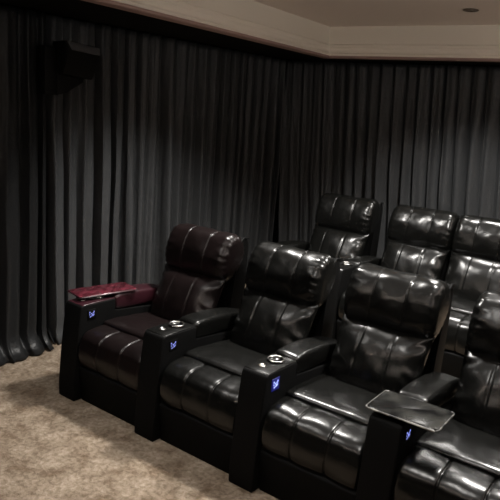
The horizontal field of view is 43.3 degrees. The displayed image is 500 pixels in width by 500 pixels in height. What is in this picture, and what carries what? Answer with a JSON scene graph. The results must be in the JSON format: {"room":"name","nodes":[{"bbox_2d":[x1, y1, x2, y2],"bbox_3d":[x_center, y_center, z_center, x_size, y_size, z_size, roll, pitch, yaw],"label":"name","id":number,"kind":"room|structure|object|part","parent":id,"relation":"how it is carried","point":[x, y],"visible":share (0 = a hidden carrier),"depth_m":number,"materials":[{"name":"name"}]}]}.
{"room":"home theater","nodes":[
{"label":"home theater","id":0,"kind":"room"},
{"bbox_2d":[0,331,278,499],"bbox_3d":[0.306,1.414,2.986,6.450,0.100,9.050,13,16,35],"label":"floor","id":1,"kind":"structure","parent":0,"point":[53,446],"depth_m":3.52,"materials":[{"name":"beige carpet"}]},
{"bbox_2d":[59,223,248,425],"bbox_3d":[-0.674,0.415,4.325,0.822,1.110,1.057,13,16,35],"label":"recliner","id":2,"kind":"object","parent":1,"relation":"on","point":[104,328],"visible":0.78,"depth_m":4.22,"materials":[{"name":"black leather"}]},
{"bbox_3d":[-1.031,0.418,4.101,0.005,0.068,0.068,13,16,35],"label":"control panel","id":3,"kind":"part","parent":2,"relation":"part of","materials":[{"name":"blue plastic"}]},
{"bbox_3d":[-0.896,0.600,4.490,0.160,0.645,1.002,13,16,35],"label":"armrest","id":4,"kind":"part","parent":2,"relation":"part of","materials":[{"name":"black leather"}]},
{"bbox_2d":[78,324,142,390],"bbox_3d":[-0.795,0.671,4.017,0.563,0.255,0.322,13,16,35],"label":"cushion","id":5,"kind":"object","parent":2,"relation":"on","point":[110,354],"depth_m":3.94,"materials":[{"name":"black leather"}]},
{"bbox_2d":[103,311,170,339],"bbox_3d":[-0.591,0.540,4.258,0.559,0.132,0.578,13,16,35],"label":"seat cushion","id":6,"kind":"object","parent":2,"relation":"on","point":[134,324],"depth_m":4.21,"materials":[{"name":"black leather"}]},
{"bbox_2d":[150,263,226,320],"bbox_3d":[-0.458,0.352,4.380,0.565,0.400,0.228,13,16,35],"label":"cushion","id":7,"kind":"object","parent":2,"relation":"on","point":[181,291],"depth_m":4.31,"materials":[{"name":"black leather"}]},
{"bbox_2d":[134,241,340,473],"bbox_3d":[-0.055,0.561,3.879,0.728,1.112,1.057,13,16,35],"label":"recliner","id":8,"kind":"object","parent":1,"relation":"on","point":[191,366],"visible":0.85,"depth_m":3.79,"materials":[{"name":"black leather"}]},
{"bbox_3d":[-0.450,0.557,3.682,0.005,0.068,0.068,13,16,35],"label":"control panel","id":9,"kind":"part","parent":8,"relation":"part of","materials":[{"name":"blue plastic"}]},
{"bbox_3d":[-0.314,0.739,4.071,0.160,0.645,1.002,13,16,35],"label":"armrest","id":10,"kind":"part","parent":8,"relation":"part of","materials":[{"name":"black leather"}]},
{"bbox_2d":[160,356,240,433],"bbox_3d":[-0.214,0.809,3.598,0.563,0.259,0.324,13,16,35],"label":"cushion","id":11,"kind":"object","parent":8,"relation":"on","point":[202,391],"depth_m":3.52,"materials":[{"name":"black leather"}]},
{"bbox_2d":[184,339,267,376],"bbox_3d":[-0.009,0.678,3.839,0.559,0.132,0.580,13,16,35],"label":"seat cushion","id":12,"kind":"object","parent":8,"relation":"on","point":[229,357],"depth_m":3.78,"materials":[{"name":"black leather"}]},
{"bbox_2d":[229,285,319,354],"bbox_3d":[0.123,0.491,3.961,0.565,0.400,0.229,13,16,35],"label":"cushion","id":13,"kind":"object","parent":8,"relation":"on","point":[266,321],"depth_m":3.89,"materials":[{"name":"black leather"}]},
{"bbox_2d":[229,263,455,499],"bbox_3d":[0.527,0.700,3.460,0.728,1.113,1.057,13,16,35],"label":"recliner","id":14,"kind":"object","parent":1,"relation":"on","point":[302,416],"visible":0.88,"depth_m":3.36,"materials":[{"name":"black leather"}]},
{"bbox_3d":[0.132,0.696,3.263,0.005,0.068,0.068,13,16,35],"label":"control panel","id":15,"kind":"part","parent":14,"relation":"part of","materials":[{"name":"blue plastic"}]},
{"bbox_3d":[0.267,0.877,3.652,0.160,0.645,1.002,13,16,35],"label":"armrest","id":16,"kind":"part","parent":14,"relation":"part of","materials":[{"name":"black leather"}]},
{"bbox_2d":[261,396,366,489],"bbox_3d":[0.368,0.948,3.180,0.563,0.258,0.324,13,16,35],"label":"cushion","id":17,"kind":"object","parent":14,"relation":"on","point":[321,440],"depth_m":3.09,"materials":[{"name":"black leather"}]},
{"bbox_2d":[286,373,378,425],"bbox_3d":[0.573,0.818,3.421,0.559,0.131,0.576,13,16,35],"label":"seat cushion","id":18,"kind":"object","parent":14,"relation":"on","point":[344,396],"depth_m":3.34,"materials":[{"name":"black leather"}]},
{"bbox_2d":[326,312,434,393],"bbox_3d":[0.704,0.629,3.541,0.565,0.400,0.231,13,16,35],"label":"cushion","id":19,"kind":"object","parent":14,"relation":"on","point":[373,356],"depth_m":3.47,"materials":[{"name":"black leather"}]},
{"bbox_2d":[355,290,499,499],"bbox_3d":[1.096,0.835,3.050,0.760,1.114,1.057,13,16,35],"label":"recliner","id":20,"kind":"object","parent":1,"relation":"on","point":[437,437],"visible":1,"depth_m":2.88,"materials":[{"name":"black leather"}]},
{"bbox_3d":[0.849,1.016,3.234,0.160,0.645,1.002,13,16,35],"label":"armrest","id":21,"kind":"part","parent":20,"relation":"part of","materials":[{"name":"black leather"}]},
{"bbox_3d":[0.714,0.834,2.845,0.005,0.068,0.068,13,16,35],"label":"control panel","id":22,"kind":"part","parent":20,"relation":"part of","materials":[{"name":"blue plastic"}]},
{"bbox_2d":[392,446,499,499],"bbox_3d":[0.949,1.087,2.760,0.563,0.258,0.324,13,16,35],"label":"cushion","id":23,"kind":"object","parent":20,"relation":"on","point":[418,472],"depth_m":2.74,"materials":[{"name":"black leather"}]},
{"bbox_2d":[415,418,499,478],"bbox_3d":[1.153,0.957,3.001,0.559,0.131,0.578,13,16,35],"label":"seat cushion","id":24,"kind":"object","parent":20,"relation":"on","point":[473,444],"depth_m":2.92,"materials":[{"name":"black leather"}]},
{"bbox_2d":[450,346,499,435],"bbox_3d":[1.287,0.768,3.124,0.565,0.400,0.228,13,16,35],"label":"cushion","id":25,"kind":"object","parent":20,"relation":"on","point":[475,404],"depth_m":3.16,"materials":[{"name":"black leather"}]},
{"bbox_3d":[2.222,0.877,5.470,6.450,0.130,2.690,13,16,35],"label":"trim","id":26,"kind":"structure","parent":1,"relation":"on","visible":0},
{"bbox_2d":[277,193,383,262],"bbox_3d":[0.587,0.083,5.613,0.715,1.113,1.057,13,16,35],"label":"recliner","id":27,"kind":"object","parent":26,"relation":"on","point":[346,227],"visible":0.44,"depth_m":5.66,"materials":[{"name":"black leather"}]},
{"bbox_2d":[307,223,369,262],"bbox_3d":[0.760,0.011,5.698,0.565,0.400,0.230,13,16,35],"label":"cushion","id":28,"kind":"object","parent":27,"relation":"on","point":[345,243],"depth_m":5.62,"materials":[{"name":"black leather"}]},
{"bbox_2d":[331,204,462,339],"bbox_3d":[1.173,0.223,5.191,0.705,1.112,1.057,13,16,35],"label":"recliner","id":29,"kind":"object","parent":26,"relation":"on","point":[419,240],"visible":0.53,"depth_m":5.21,"materials":[{"name":"black leather"}]},
{"bbox_2d":[338,290,345,319],"bbox_3d":[1.005,0.469,4.917,0.563,0.255,0.323,13,16,35],"label":"cushion","id":30,"kind":"object","parent":29,"relation":"on","point":[341,293],"depth_m":4.95,"materials":[{"name":"black leather"}]},
{"bbox_3d":[0.913,0.400,5.383,0.138,0.645,1.002,13,16,35],"label":"armrest","id":31,"kind":"part","parent":29,"relation":"part of","materials":[{"name":"black leather"}]},
{"bbox_2d":[380,237,450,279],"bbox_3d":[1.341,0.150,5.279,0.565,0.400,0.230,13,16,35],"label":"cushion","id":32,"kind":"object","parent":29,"relation":"on","point":[399,254],"depth_m":5.21,"materials":[{"name":"black leather"}]},
{"bbox_2d":[441,215,499,377],"bbox_3d":[1.688,0.343,4.831,0.565,1.113,1.040,13,16,35],"label":"recliner","id":33,"kind":"object","parent":26,"relation":"on","point":[474,261],"visible":0.51,"depth_m":4.90,"materials":[{"name":"black leather"}]},
{"bbox_2d":[444,311,470,355],"bbox_3d":[1.460,0.578,4.591,0.563,0.258,0.325,13,16,35],"label":"cushion","id":34,"kind":"object","parent":33,"relation":"on","point":[459,321],"depth_m":4.43,"materials":[{"name":"black leather"}]},
{"bbox_2d":[451,297,475,315],"bbox_3d":[1.664,0.448,4.832,0.559,0.131,0.576,13,16,35],"label":"seat cushion","id":35,"kind":"object","parent":33,"relation":"on","point":[461,305],"depth_m":4.68,"materials":[{"name":"black leather"}]},
{"bbox_2d":[444,250,499,301],"bbox_3d":[1.796,0.258,4.953,0.565,0.400,0.228,13,16,35],"label":"cushion","id":36,"kind":"object","parent":33,"relation":"on","point":[473,273],"depth_m":4.92,"materials":[{"name":"black leather"}]},
{"bbox_2d":[272,63,287,242],"bbox_3d":[-2.192,-0.692,4.528,0.100,2.950,9.050,13,16,35],"label":"wall","id":37,"kind":"structure","parent":0,"point":[276,217],"depth_m":8.05,"materials":[{"name":"black paint"}]},
{"bbox_2d":[0,0,322,62],"bbox_3d":[-1.472,-1.696,3.811,1.489,0.295,9.050,13,16,35],"label":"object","id":38,"kind":"structure","parent":37,"relation":"attached to","point":[77,9],"depth_m":4.79,"materials":[{"name":"black paint"}]},
{"bbox_2d":[0,3,53,365],"bbox_3d":[-2.102,-0.317,3.889,0.248,2.505,2.022,13,15,33],"label":"curtain","id":39,"kind":"object","parent":38,"relation":"hanging from","point":[23,330],"visible":0.98,"depth_m":4.54,"materials":[{"name":"black fabric"}]},
{"bbox_2d":[37,40,99,94],"bbox_3d":[-1.279,-1.284,4.472,0.254,0.372,0.365,13,16,35],"label":"wall speaker","id":40,"kind":"object","parent":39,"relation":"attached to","point":[63,66],"visible":1,"depth_m":4.40,"materials":[{"name":"black plastic"}]},
{"bbox_3d":[-1.324,-1.198,4.556,0.080,0.149,0.230,13,16,35],"label":"mounting arm","id":41,"kind":"part","parent":40,"relation":"part of","materials":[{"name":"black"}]},
{"bbox_2d":[67,41,99,55],"bbox_3d":[-1.161,-1.410,4.404,0.033,0.073,0.280,13,16,35],"label":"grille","id":42,"kind":"object","parent":40,"relation":"attached to","point":[73,48],"depth_m":4.38,"materials":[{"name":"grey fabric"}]},
{"bbox_2d":[46,14,285,343],"bbox_3d":[-0.639,-0.699,6.058,0.261,2.504,3.167,13,15,33],"label":"curtain","id":43,"kind":"object","parent":38,"relation":"hanging from","point":[165,133],"visible":0.8,"depth_m":5.59,"materials":[{"name":"grey fabric"}]},
{"bbox_2d":[278,60,499,257],"bbox_3d":[2.811,-0.461,5.857,5.878,2.373,0.205,12,15,31],"label":"curtain","id":44,"kind":"object","parent":37,"relation":"hanging from","point":[392,134],"visible":0.57,"depth_m":6.59,"materials":[{"name":"grey fabric"}]},
{"bbox_2d":[317,58,499,65],"bbox_3d":[2.897,-1.757,5.537,6.450,0.295,1.070,13,16,35],"label":"trim","id":45,"kind":"structure","parent":37,"relation":"attached to","point":[323,59],"depth_m":6.19,"materials":[{"name":"black paint"}]},
{"bbox_2d":[253,0,499,26],"bbox_3d":[0.519,-1.417,2.345,6.650,0.100,9.250,13,16,35],"label":"ceiling","id":46,"kind":"structure","parent":0,"point":[331,13],"depth_m":5.17,"materials":[{"name":"beige paint"}]},
{"bbox_2d":[177,0,499,44],"bbox_3d":[0.987,-1.225,2.393,5.246,0.225,6.515,13,16,35],"label":"trim","id":47,"kind":"structure","parent":46,"relation":"attached to","point":[248,10],"depth_m":5.70,"materials":[{"name":"white paint"}]},
{"bbox_2d":[463,8,478,11],"bbox_3d":[1.683,-1.826,4.794,0.120,0.012,0.120,13,16,35],"label":"ceiling fitting","id":48,"kind":"object","parent":46,"relation":"attached to","point":[466,9],"visible":1,"depth_m":4.77,"materials":[{"name":"brown metal"}]},
{"bbox_3d":[-1.707,-0.732,-0.521,6.450,0.295,1.674,13,16,35],"label":"trim","id":49,"kind":"structure","parent":0,"visible":0},
{"bbox_2d":[82,0,499,61],"bbox_3d":[0.978,-1.116,2.417,5.228,0.117,6.498,13,16,35],"label":"trim","id":50,"kind":"structure","parent":49,"relation":"attached to","point":[175,8],"depth_m":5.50,"materials":[{"name":"white paint"}]}
]}

